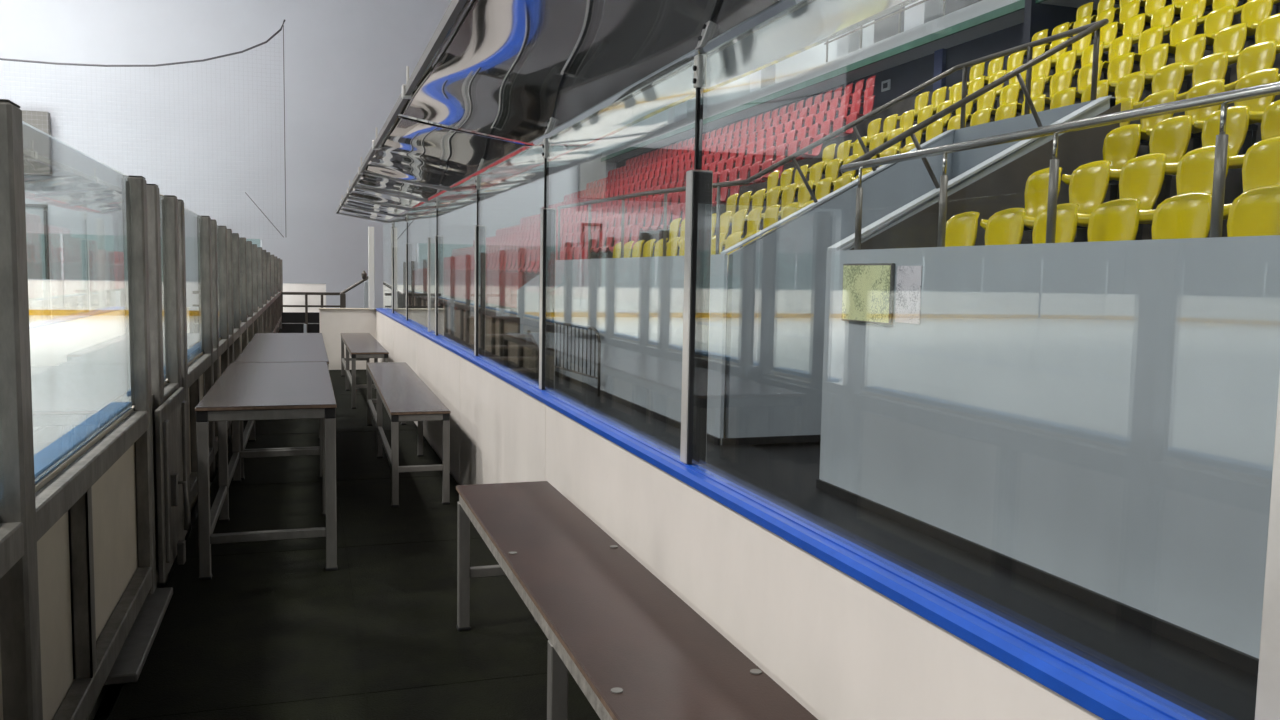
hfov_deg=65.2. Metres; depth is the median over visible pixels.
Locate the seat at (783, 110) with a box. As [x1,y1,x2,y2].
[771,106,786,121]
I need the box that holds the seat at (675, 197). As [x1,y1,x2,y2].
[653,192,679,213]
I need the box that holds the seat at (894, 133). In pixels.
[876,128,903,157]
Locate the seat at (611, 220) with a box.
[592,215,615,234]
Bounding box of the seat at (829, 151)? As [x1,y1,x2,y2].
[807,144,835,178]
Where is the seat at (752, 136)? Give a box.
[737,132,755,150]
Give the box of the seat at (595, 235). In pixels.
[573,229,600,253]
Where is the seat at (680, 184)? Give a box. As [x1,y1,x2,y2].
[662,179,683,200]
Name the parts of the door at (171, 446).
latch lever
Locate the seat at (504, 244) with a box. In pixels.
[502,242,506,252]
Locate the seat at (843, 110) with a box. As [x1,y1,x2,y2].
[821,103,848,125]
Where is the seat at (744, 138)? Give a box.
[729,134,747,152]
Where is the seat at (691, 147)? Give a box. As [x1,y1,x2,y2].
[678,143,694,158]
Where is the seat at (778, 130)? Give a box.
[764,123,783,142]
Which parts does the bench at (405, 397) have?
leg, rail, leg, leg, panel, leg, rail, leg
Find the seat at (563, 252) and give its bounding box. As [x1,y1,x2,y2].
[538,246,568,271]
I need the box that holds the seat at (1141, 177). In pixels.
[1077,153,1165,239]
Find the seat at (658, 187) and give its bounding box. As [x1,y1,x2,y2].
[640,185,661,204]
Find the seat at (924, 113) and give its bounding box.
[903,105,933,144]
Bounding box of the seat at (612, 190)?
[610,188,614,196]
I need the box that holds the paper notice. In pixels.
[895,266,921,323]
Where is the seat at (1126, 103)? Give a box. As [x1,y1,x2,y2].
[1115,98,1133,126]
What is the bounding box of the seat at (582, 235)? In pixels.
[560,231,586,251]
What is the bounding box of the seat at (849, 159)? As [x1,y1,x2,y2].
[816,154,858,189]
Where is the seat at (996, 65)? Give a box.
[967,56,1003,85]
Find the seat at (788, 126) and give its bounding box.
[774,120,793,140]
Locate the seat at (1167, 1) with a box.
[1166,0,1176,22]
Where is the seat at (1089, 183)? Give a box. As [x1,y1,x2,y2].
[1024,160,1110,241]
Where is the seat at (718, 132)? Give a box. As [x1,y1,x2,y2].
[706,128,721,142]
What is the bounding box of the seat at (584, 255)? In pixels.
[581,245,587,258]
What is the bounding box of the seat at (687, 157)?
[672,151,690,167]
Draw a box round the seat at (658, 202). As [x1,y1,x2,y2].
[637,195,662,215]
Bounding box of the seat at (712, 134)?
[706,130,715,143]
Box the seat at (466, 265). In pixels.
[452,255,469,270]
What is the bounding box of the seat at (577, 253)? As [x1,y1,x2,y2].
[574,245,582,259]
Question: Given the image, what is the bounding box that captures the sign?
[881,79,890,91]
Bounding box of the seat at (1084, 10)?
[1069,2,1093,29]
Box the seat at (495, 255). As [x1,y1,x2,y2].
[486,252,498,270]
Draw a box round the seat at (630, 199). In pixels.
[614,191,635,208]
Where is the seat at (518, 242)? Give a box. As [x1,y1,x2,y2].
[516,240,520,251]
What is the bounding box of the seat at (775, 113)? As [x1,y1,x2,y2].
[763,108,778,124]
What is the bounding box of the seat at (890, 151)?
[851,146,897,180]
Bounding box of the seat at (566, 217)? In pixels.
[564,214,568,224]
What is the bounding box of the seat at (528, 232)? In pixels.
[526,230,530,240]
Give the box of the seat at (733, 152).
[716,146,737,165]
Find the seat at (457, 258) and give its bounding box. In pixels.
[443,256,459,270]
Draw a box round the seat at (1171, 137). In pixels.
[1109,115,1191,205]
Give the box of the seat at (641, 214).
[631,210,645,231]
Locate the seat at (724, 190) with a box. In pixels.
[715,181,728,206]
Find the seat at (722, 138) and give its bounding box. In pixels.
[710,133,725,149]
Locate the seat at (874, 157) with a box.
[833,155,875,184]
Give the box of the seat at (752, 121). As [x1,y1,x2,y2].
[740,116,755,131]
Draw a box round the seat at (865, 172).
[855,170,872,179]
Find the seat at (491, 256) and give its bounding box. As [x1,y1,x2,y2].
[488,253,493,267]
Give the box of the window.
[687,20,873,116]
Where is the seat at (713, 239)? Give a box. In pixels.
[711,233,725,254]
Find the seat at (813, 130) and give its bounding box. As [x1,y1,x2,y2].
[798,123,818,144]
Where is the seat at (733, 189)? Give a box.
[712,178,740,206]
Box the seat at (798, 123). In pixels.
[784,117,803,137]
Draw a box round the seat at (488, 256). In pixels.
[470,253,490,270]
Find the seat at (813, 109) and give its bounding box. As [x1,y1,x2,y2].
[794,103,817,122]
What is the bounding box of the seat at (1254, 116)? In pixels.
[1249,111,1263,122]
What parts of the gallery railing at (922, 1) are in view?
rail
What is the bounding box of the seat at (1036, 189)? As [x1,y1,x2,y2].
[980,167,1061,243]
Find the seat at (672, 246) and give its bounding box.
[666,237,680,255]
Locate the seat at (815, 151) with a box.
[795,133,824,159]
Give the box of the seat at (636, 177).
[624,174,638,188]
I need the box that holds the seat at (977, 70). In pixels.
[948,62,984,104]
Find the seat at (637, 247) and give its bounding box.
[632,240,644,256]
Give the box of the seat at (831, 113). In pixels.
[818,107,836,128]
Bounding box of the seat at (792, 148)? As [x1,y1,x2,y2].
[772,140,798,164]
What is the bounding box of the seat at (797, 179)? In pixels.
[779,165,808,201]
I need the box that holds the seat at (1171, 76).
[1133,62,1184,108]
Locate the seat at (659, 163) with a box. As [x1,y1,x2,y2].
[649,160,661,174]
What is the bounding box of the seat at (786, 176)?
[764,168,793,198]
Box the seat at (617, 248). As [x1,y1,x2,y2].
[613,242,620,257]
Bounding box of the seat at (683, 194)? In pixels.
[662,191,685,213]
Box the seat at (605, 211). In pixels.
[602,206,608,219]
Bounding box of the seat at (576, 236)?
[573,232,579,248]
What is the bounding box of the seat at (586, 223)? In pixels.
[584,220,587,233]
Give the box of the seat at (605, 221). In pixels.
[585,216,608,237]
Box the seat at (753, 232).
[727,230,760,275]
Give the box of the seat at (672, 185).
[654,181,676,202]
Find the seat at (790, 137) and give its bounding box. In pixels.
[774,129,796,151]
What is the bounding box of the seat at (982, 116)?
[970,107,991,125]
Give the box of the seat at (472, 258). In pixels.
[457,255,474,270]
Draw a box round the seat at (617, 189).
[614,187,619,195]
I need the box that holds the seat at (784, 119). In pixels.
[773,113,788,129]
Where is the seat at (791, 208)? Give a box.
[781,202,798,224]
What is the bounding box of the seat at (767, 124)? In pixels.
[756,118,771,134]
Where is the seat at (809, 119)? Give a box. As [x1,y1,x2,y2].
[795,114,813,133]
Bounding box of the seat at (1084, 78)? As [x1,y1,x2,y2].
[1049,61,1102,102]
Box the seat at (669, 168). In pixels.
[658,164,672,180]
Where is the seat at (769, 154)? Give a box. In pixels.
[748,146,775,169]
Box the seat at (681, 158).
[666,153,684,168]
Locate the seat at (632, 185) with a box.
[629,183,634,193]
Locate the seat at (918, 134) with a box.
[880,124,922,154]
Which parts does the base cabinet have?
bay panel, bay panel, bay panel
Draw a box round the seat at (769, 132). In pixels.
[755,126,773,145]
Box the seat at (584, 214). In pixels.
[568,210,587,226]
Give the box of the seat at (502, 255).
[486,252,505,270]
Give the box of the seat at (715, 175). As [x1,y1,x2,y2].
[713,171,718,182]
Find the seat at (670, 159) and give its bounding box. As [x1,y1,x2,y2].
[655,157,672,170]
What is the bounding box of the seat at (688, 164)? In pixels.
[671,159,691,175]
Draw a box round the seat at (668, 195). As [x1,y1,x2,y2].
[645,193,671,214]
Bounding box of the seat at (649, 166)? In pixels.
[638,163,651,176]
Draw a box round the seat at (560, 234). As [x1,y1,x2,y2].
[556,234,562,248]
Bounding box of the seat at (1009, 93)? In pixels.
[990,82,1019,118]
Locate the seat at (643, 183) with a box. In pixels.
[641,180,645,190]
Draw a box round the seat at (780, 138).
[763,132,785,154]
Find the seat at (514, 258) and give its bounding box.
[495,251,517,271]
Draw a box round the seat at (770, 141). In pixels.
[753,135,774,156]
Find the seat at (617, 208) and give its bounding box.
[601,203,620,223]
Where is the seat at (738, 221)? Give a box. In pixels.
[732,209,746,235]
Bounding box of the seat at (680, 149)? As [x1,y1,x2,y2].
[667,147,682,161]
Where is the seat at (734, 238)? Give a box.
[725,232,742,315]
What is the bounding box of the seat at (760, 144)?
[743,138,764,159]
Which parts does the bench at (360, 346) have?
leg, leg, leg, panel, leg, rail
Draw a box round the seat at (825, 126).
[810,119,831,141]
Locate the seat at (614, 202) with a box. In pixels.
[602,195,617,210]
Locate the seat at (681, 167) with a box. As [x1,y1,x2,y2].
[665,161,684,176]
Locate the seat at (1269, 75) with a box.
[1194,68,1278,181]
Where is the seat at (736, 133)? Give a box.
[724,128,740,144]
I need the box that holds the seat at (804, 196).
[778,180,813,217]
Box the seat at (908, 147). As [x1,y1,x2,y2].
[901,142,919,153]
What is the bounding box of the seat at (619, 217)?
[599,214,621,234]
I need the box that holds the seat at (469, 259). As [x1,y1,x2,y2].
[454,255,471,270]
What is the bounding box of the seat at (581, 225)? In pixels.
[567,220,584,238]
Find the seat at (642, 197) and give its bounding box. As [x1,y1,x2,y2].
[626,188,647,206]
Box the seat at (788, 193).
[761,183,796,219]
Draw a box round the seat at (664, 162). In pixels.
[650,159,666,172]
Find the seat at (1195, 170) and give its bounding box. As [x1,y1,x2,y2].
[1139,145,1229,223]
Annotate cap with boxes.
[376,308,1205,719]
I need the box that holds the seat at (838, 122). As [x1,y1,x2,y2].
[823,116,843,139]
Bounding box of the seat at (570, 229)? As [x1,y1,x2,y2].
[561,222,574,239]
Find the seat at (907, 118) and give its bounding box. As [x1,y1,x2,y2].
[884,109,915,147]
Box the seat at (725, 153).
[708,148,729,167]
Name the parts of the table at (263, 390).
leg, leg, leg, panel, rail, leg, leg, leg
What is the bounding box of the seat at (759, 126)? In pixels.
[747,121,763,137]
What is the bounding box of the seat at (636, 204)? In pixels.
[629,199,640,219]
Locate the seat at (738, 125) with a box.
[725,121,741,136]
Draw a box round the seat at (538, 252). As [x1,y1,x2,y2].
[517,250,539,271]
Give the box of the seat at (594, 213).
[578,208,597,226]
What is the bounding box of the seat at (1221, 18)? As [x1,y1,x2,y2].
[1175,5,1233,54]
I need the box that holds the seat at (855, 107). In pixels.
[833,100,861,121]
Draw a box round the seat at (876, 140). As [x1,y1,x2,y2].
[869,132,885,167]
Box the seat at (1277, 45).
[1276,44,1279,52]
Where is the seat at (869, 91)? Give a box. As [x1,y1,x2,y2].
[848,85,874,107]
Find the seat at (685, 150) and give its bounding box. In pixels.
[672,145,688,159]
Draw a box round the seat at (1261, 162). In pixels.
[1223,136,1279,219]
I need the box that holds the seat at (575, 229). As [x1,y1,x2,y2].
[561,221,579,238]
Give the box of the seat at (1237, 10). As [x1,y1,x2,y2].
[1234,0,1254,35]
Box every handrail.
[340,271,368,307]
[557,19,1108,259]
[841,81,1279,249]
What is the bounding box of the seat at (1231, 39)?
[1184,23,1246,84]
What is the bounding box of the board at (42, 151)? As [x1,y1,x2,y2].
[22,110,51,175]
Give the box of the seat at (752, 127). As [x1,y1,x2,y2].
[739,123,755,140]
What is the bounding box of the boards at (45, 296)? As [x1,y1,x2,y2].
[28,234,325,315]
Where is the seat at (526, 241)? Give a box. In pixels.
[523,239,528,251]
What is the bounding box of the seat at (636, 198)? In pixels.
[620,189,641,207]
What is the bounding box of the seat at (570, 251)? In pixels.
[567,246,575,259]
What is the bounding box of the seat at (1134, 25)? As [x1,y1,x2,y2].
[1103,13,1145,72]
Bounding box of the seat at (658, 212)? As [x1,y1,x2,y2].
[639,206,662,231]
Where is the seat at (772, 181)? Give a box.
[750,170,779,200]
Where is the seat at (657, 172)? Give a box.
[646,168,660,183]
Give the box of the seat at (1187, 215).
[1151,192,1211,239]
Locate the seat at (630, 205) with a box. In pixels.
[614,201,633,220]
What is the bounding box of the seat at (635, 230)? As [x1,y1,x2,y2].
[609,223,641,252]
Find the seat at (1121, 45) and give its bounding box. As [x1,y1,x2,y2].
[1102,34,1132,96]
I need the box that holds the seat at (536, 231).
[533,228,538,239]
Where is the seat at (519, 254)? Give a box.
[499,250,522,271]
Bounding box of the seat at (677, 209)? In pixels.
[651,203,682,230]
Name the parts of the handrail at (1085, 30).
post, post, post, post, post, slanted post, slanted post, slanted post, post, post, slanted post, post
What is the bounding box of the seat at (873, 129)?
[850,118,881,147]
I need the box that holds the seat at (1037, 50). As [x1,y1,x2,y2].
[1005,44,1045,78]
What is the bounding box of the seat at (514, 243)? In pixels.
[512,240,517,252]
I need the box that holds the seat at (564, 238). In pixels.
[561,233,568,249]
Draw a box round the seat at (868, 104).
[845,95,874,118]
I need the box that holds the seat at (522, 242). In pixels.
[520,239,524,252]
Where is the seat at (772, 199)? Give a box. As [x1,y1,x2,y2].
[745,186,780,221]
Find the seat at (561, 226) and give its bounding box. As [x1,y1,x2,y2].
[560,224,563,233]
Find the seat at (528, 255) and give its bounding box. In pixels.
[507,249,532,271]
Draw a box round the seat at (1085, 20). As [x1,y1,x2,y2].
[1052,15,1091,59]
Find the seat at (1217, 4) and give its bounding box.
[1197,0,1238,24]
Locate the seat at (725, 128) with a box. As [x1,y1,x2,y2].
[712,126,727,140]
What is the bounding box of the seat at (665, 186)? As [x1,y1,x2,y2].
[647,183,668,203]
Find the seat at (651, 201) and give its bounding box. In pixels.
[637,196,655,216]
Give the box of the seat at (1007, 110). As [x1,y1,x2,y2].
[995,101,1017,120]
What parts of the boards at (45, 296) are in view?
cap rail, board panel, kick plate, post, board panel, kick plate, cap rail, kick plate, board panel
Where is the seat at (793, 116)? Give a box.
[775,110,797,127]
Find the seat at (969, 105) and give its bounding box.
[943,94,972,127]
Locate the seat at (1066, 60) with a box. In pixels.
[1045,50,1076,85]
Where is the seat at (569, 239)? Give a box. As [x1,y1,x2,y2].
[567,232,573,249]
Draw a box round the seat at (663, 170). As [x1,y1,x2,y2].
[652,166,666,181]
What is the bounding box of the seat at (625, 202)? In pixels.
[608,202,627,221]
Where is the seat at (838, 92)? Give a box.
[819,87,842,105]
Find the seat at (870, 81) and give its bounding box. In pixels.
[850,76,875,96]
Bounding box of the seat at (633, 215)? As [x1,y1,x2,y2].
[614,211,637,235]
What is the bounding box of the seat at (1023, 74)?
[996,64,1025,116]
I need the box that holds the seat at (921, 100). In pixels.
[897,91,928,120]
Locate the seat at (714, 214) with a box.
[678,213,715,247]
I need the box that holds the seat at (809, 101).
[791,97,812,113]
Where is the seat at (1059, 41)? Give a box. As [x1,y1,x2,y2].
[1032,37,1068,74]
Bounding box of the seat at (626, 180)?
[614,177,628,191]
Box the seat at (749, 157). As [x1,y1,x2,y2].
[728,151,753,173]
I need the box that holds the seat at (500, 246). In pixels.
[499,242,503,252]
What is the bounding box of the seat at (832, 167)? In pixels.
[812,158,840,192]
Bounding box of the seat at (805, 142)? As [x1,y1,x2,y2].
[791,137,810,160]
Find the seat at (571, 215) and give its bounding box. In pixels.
[563,213,573,228]
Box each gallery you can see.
[601,0,1119,161]
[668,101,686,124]
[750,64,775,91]
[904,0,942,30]
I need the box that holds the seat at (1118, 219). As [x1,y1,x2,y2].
[1087,198,1140,241]
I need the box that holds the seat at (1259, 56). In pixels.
[1224,40,1275,124]
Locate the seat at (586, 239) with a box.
[567,230,592,250]
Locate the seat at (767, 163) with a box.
[744,159,772,185]
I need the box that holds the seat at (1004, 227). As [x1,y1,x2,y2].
[985,208,1025,244]
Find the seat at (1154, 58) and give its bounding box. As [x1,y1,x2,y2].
[1110,43,1168,97]
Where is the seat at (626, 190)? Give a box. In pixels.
[624,184,629,194]
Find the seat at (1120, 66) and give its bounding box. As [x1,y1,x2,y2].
[1078,52,1133,96]
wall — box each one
[0,0,667,307]
[319,308,375,369]
[376,311,1103,719]
[443,254,727,444]
[517,274,539,346]
[616,22,1023,178]
[720,129,954,437]
[819,235,1279,658]
[850,103,1120,249]
[874,0,981,42]
[952,97,1115,178]
[1023,0,1096,63]
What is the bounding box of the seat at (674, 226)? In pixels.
[653,218,681,249]
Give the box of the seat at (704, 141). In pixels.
[690,139,706,154]
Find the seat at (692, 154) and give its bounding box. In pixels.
[678,150,694,165]
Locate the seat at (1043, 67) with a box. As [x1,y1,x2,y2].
[1019,57,1051,91]
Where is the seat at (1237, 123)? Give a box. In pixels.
[1165,105,1249,232]
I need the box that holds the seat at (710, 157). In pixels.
[692,153,713,169]
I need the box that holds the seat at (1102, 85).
[1081,79,1109,102]
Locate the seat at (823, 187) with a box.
[797,177,832,210]
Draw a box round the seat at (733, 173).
[728,167,738,188]
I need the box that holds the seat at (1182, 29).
[1142,15,1197,58]
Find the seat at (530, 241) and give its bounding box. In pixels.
[527,238,533,251]
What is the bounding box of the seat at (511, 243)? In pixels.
[509,241,513,252]
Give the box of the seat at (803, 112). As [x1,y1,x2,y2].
[784,106,807,124]
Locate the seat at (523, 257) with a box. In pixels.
[503,250,527,271]
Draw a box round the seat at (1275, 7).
[1270,5,1278,15]
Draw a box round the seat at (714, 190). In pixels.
[712,188,716,201]
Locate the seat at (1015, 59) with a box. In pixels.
[985,50,1024,81]
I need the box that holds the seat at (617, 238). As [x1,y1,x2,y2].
[593,226,620,252]
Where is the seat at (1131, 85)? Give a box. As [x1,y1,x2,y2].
[1115,71,1144,102]
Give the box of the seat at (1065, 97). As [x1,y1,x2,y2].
[1050,87,1075,108]
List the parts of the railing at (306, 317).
dark panel, dark panel, gate post, rail, rail, gate post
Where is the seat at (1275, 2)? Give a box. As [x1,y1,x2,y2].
[1273,0,1279,5]
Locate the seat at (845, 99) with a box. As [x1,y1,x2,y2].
[825,93,850,114]
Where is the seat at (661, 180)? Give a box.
[647,175,664,190]
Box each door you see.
[25,204,49,278]
[154,387,188,582]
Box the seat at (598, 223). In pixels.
[579,217,602,237]
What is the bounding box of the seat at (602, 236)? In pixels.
[581,228,607,252]
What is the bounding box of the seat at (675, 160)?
[661,155,678,169]
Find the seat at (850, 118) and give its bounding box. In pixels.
[827,112,857,136]
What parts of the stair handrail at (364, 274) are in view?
rail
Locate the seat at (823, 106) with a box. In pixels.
[804,100,828,119]
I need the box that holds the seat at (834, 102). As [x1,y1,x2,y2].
[814,96,839,117]
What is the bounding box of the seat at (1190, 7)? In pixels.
[1164,0,1205,33]
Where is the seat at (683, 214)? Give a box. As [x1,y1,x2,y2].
[660,204,685,229]
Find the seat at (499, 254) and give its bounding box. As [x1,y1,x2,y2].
[490,252,501,270]
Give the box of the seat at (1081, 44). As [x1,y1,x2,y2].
[1051,33,1091,85]
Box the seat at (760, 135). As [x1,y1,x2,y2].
[746,129,764,147]
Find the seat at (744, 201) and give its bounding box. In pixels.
[730,191,751,247]
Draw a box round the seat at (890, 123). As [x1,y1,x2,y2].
[867,114,897,144]
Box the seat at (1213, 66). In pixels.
[1176,52,1228,132]
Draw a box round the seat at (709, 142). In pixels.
[703,137,712,152]
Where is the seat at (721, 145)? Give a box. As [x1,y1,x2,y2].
[705,141,724,158]
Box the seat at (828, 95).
[809,90,832,108]
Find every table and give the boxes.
[195,362,337,579]
[234,333,328,479]
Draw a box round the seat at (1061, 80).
[1022,68,1072,107]
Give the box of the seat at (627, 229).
[601,225,631,252]
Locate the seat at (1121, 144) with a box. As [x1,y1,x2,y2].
[1061,124,1141,200]
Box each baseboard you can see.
[555,371,720,444]
[722,435,820,445]
[816,479,1258,676]
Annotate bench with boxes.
[341,333,388,408]
[366,362,450,506]
[456,481,817,719]
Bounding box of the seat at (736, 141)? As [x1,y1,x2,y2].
[720,137,739,155]
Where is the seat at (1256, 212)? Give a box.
[1227,185,1279,236]
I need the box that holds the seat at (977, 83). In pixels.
[953,76,984,113]
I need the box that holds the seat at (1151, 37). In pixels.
[1133,25,1163,93]
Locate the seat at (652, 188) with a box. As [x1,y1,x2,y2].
[633,186,654,205]
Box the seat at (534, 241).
[517,237,537,253]
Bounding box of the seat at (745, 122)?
[732,119,747,134]
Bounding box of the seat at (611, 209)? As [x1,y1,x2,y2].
[595,205,614,224]
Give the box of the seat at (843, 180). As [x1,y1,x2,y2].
[834,174,852,190]
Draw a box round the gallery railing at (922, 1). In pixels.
[824,0,945,61]
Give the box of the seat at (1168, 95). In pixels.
[1140,89,1176,153]
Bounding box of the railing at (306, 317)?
[281,292,339,332]
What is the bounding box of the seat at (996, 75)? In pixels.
[973,70,1005,121]
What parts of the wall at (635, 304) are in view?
skirt panel, door, skirt panel, skirt panel, door, skirt panel, skirt panel, door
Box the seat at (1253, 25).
[1251,23,1257,29]
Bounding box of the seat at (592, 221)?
[573,218,596,235]
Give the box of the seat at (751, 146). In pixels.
[734,141,755,161]
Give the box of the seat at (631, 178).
[619,175,634,189]
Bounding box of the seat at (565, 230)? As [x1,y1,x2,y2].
[563,223,568,234]
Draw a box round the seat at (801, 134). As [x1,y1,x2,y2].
[786,126,807,148]
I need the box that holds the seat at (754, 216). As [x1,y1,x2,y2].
[723,207,763,246]
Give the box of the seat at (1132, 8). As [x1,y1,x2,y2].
[1117,0,1139,33]
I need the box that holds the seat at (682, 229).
[666,219,684,248]
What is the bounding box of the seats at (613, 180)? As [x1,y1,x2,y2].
[443,132,709,268]
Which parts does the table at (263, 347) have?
leg, leg, panel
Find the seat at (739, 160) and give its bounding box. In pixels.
[718,154,744,176]
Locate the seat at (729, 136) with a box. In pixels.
[717,131,732,146]
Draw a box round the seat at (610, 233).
[590,227,615,252]
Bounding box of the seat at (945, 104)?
[922,99,952,132]
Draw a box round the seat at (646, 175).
[634,171,649,186]
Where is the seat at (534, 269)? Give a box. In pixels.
[533,247,561,273]
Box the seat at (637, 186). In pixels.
[635,181,640,192]
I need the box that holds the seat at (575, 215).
[573,212,577,223]
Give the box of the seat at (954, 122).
[947,113,966,130]
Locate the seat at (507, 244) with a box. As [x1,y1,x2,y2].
[505,241,510,253]
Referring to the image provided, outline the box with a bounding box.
[837,27,859,57]
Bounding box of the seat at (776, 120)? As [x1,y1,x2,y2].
[764,115,780,132]
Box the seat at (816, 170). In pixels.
[795,161,823,199]
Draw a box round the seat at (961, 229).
[945,211,979,246]
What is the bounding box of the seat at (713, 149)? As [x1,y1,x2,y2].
[705,143,717,159]
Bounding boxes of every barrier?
[0,99,282,719]
[555,321,600,395]
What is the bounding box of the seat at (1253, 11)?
[1211,0,1272,46]
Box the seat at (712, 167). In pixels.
[709,161,716,172]
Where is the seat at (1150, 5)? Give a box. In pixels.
[1122,0,1165,27]
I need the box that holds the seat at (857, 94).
[836,89,862,110]
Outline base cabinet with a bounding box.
[462,316,519,347]
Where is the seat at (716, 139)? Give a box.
[703,135,719,151]
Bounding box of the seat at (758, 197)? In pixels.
[730,189,765,222]
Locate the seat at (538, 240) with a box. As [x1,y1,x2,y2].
[536,238,539,251]
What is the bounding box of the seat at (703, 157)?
[685,155,705,172]
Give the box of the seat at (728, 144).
[713,139,731,157]
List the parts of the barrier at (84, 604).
board panel, rail, post, board panel, glass pane, rail, board panel, rail, board panel, post, post, glass pane, rail, post, post, board panel, glass pane, board panel, rail, rail, post, rail, post, rail, glass pane, board panel, rail, post, post, rail, glass pane, rail, post, glass pane, rail, post, glass pane, rail, post, glass pane, rail, post, glass pane, rail, post, glass pane, post, glass pane, post, glass pane, post, glass pane, post, glass pane, post, post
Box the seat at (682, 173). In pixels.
[668,169,685,187]
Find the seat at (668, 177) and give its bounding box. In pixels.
[654,173,671,189]
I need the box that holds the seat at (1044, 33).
[1024,29,1048,58]
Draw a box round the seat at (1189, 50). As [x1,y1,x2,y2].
[1145,34,1205,113]
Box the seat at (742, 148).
[725,143,746,163]
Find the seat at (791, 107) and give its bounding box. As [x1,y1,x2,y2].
[780,103,794,119]
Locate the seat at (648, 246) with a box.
[643,239,655,256]
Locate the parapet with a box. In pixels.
[827,95,1115,250]
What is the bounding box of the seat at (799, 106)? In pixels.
[789,100,803,116]
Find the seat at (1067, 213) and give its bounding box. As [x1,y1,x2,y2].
[1032,203,1078,243]
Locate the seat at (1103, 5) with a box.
[1091,0,1114,22]
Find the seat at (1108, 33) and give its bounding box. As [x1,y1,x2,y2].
[1076,22,1117,79]
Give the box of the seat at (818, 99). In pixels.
[807,94,822,111]
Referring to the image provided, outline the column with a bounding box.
[933,48,946,90]
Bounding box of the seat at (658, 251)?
[654,238,667,256]
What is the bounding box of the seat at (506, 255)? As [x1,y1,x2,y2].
[487,251,509,271]
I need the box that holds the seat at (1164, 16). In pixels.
[1132,4,1174,43]
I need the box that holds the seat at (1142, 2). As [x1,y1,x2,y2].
[1139,0,1149,29]
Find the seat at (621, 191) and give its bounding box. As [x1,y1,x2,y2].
[617,185,624,200]
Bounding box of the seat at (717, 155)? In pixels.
[708,151,720,168]
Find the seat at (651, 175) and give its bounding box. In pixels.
[640,169,654,183]
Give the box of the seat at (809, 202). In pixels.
[801,199,818,212]
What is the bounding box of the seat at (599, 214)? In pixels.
[584,207,603,223]
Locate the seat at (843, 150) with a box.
[823,140,851,176]
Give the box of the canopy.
[336,0,917,222]
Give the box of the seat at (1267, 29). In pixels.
[1228,13,1279,67]
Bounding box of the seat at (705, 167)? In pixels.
[685,163,708,180]
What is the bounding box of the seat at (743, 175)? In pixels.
[730,164,749,186]
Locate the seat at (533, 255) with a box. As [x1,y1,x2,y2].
[512,249,537,271]
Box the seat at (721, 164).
[717,159,725,177]
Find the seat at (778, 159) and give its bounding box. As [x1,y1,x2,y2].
[753,156,784,182]
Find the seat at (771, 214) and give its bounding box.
[740,205,780,241]
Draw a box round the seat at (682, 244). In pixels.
[679,238,684,255]
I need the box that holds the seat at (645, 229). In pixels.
[642,205,672,231]
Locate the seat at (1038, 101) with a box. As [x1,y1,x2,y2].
[1021,94,1045,115]
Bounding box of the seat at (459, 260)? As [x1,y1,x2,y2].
[445,256,461,270]
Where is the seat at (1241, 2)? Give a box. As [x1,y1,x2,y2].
[1212,0,1245,23]
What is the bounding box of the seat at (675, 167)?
[659,163,678,178]
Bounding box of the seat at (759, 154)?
[738,149,764,172]
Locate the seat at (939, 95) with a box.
[914,86,946,116]
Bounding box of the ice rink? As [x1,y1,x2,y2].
[29,315,130,454]
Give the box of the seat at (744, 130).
[731,126,747,142]
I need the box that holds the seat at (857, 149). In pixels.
[839,136,867,177]
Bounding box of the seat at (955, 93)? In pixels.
[933,82,961,116]
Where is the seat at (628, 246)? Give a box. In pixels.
[624,241,633,257]
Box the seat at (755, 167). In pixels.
[743,161,760,185]
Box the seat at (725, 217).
[720,211,732,250]
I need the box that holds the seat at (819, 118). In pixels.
[806,111,824,131]
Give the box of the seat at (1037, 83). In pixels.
[1016,75,1045,113]
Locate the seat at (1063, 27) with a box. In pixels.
[1045,22,1069,66]
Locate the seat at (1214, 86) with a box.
[1146,79,1224,149]
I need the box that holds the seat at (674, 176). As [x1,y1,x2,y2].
[661,171,678,187]
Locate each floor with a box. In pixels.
[93,322,1257,719]
[108,328,600,719]
[443,0,1279,372]
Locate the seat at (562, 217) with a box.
[560,215,564,224]
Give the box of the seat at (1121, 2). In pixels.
[1115,0,1133,17]
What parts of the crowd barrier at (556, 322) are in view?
rail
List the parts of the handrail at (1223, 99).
post, post, post, post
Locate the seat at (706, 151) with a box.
[691,146,709,162]
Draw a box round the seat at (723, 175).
[719,169,728,181]
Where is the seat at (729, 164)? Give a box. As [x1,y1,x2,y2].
[718,156,734,176]
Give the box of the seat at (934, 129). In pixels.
[899,118,944,152]
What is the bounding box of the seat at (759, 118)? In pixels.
[747,114,762,129]
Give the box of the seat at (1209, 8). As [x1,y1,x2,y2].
[1177,0,1212,14]
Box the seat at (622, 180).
[609,178,624,192]
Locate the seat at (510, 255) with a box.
[491,251,513,271]
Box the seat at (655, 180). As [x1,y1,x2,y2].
[641,176,658,191]
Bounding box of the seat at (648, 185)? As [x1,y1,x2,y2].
[646,178,652,189]
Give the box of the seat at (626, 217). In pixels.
[606,212,630,236]
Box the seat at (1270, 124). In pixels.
[1228,100,1279,168]
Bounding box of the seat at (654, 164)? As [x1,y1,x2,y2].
[644,162,656,174]
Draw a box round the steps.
[465,330,538,378]
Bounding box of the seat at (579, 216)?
[563,211,582,227]
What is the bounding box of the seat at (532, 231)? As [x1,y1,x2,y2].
[530,229,534,240]
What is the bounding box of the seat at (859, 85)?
[839,79,864,99]
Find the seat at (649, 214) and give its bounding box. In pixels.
[630,208,654,233]
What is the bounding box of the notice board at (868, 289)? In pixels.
[841,263,894,324]

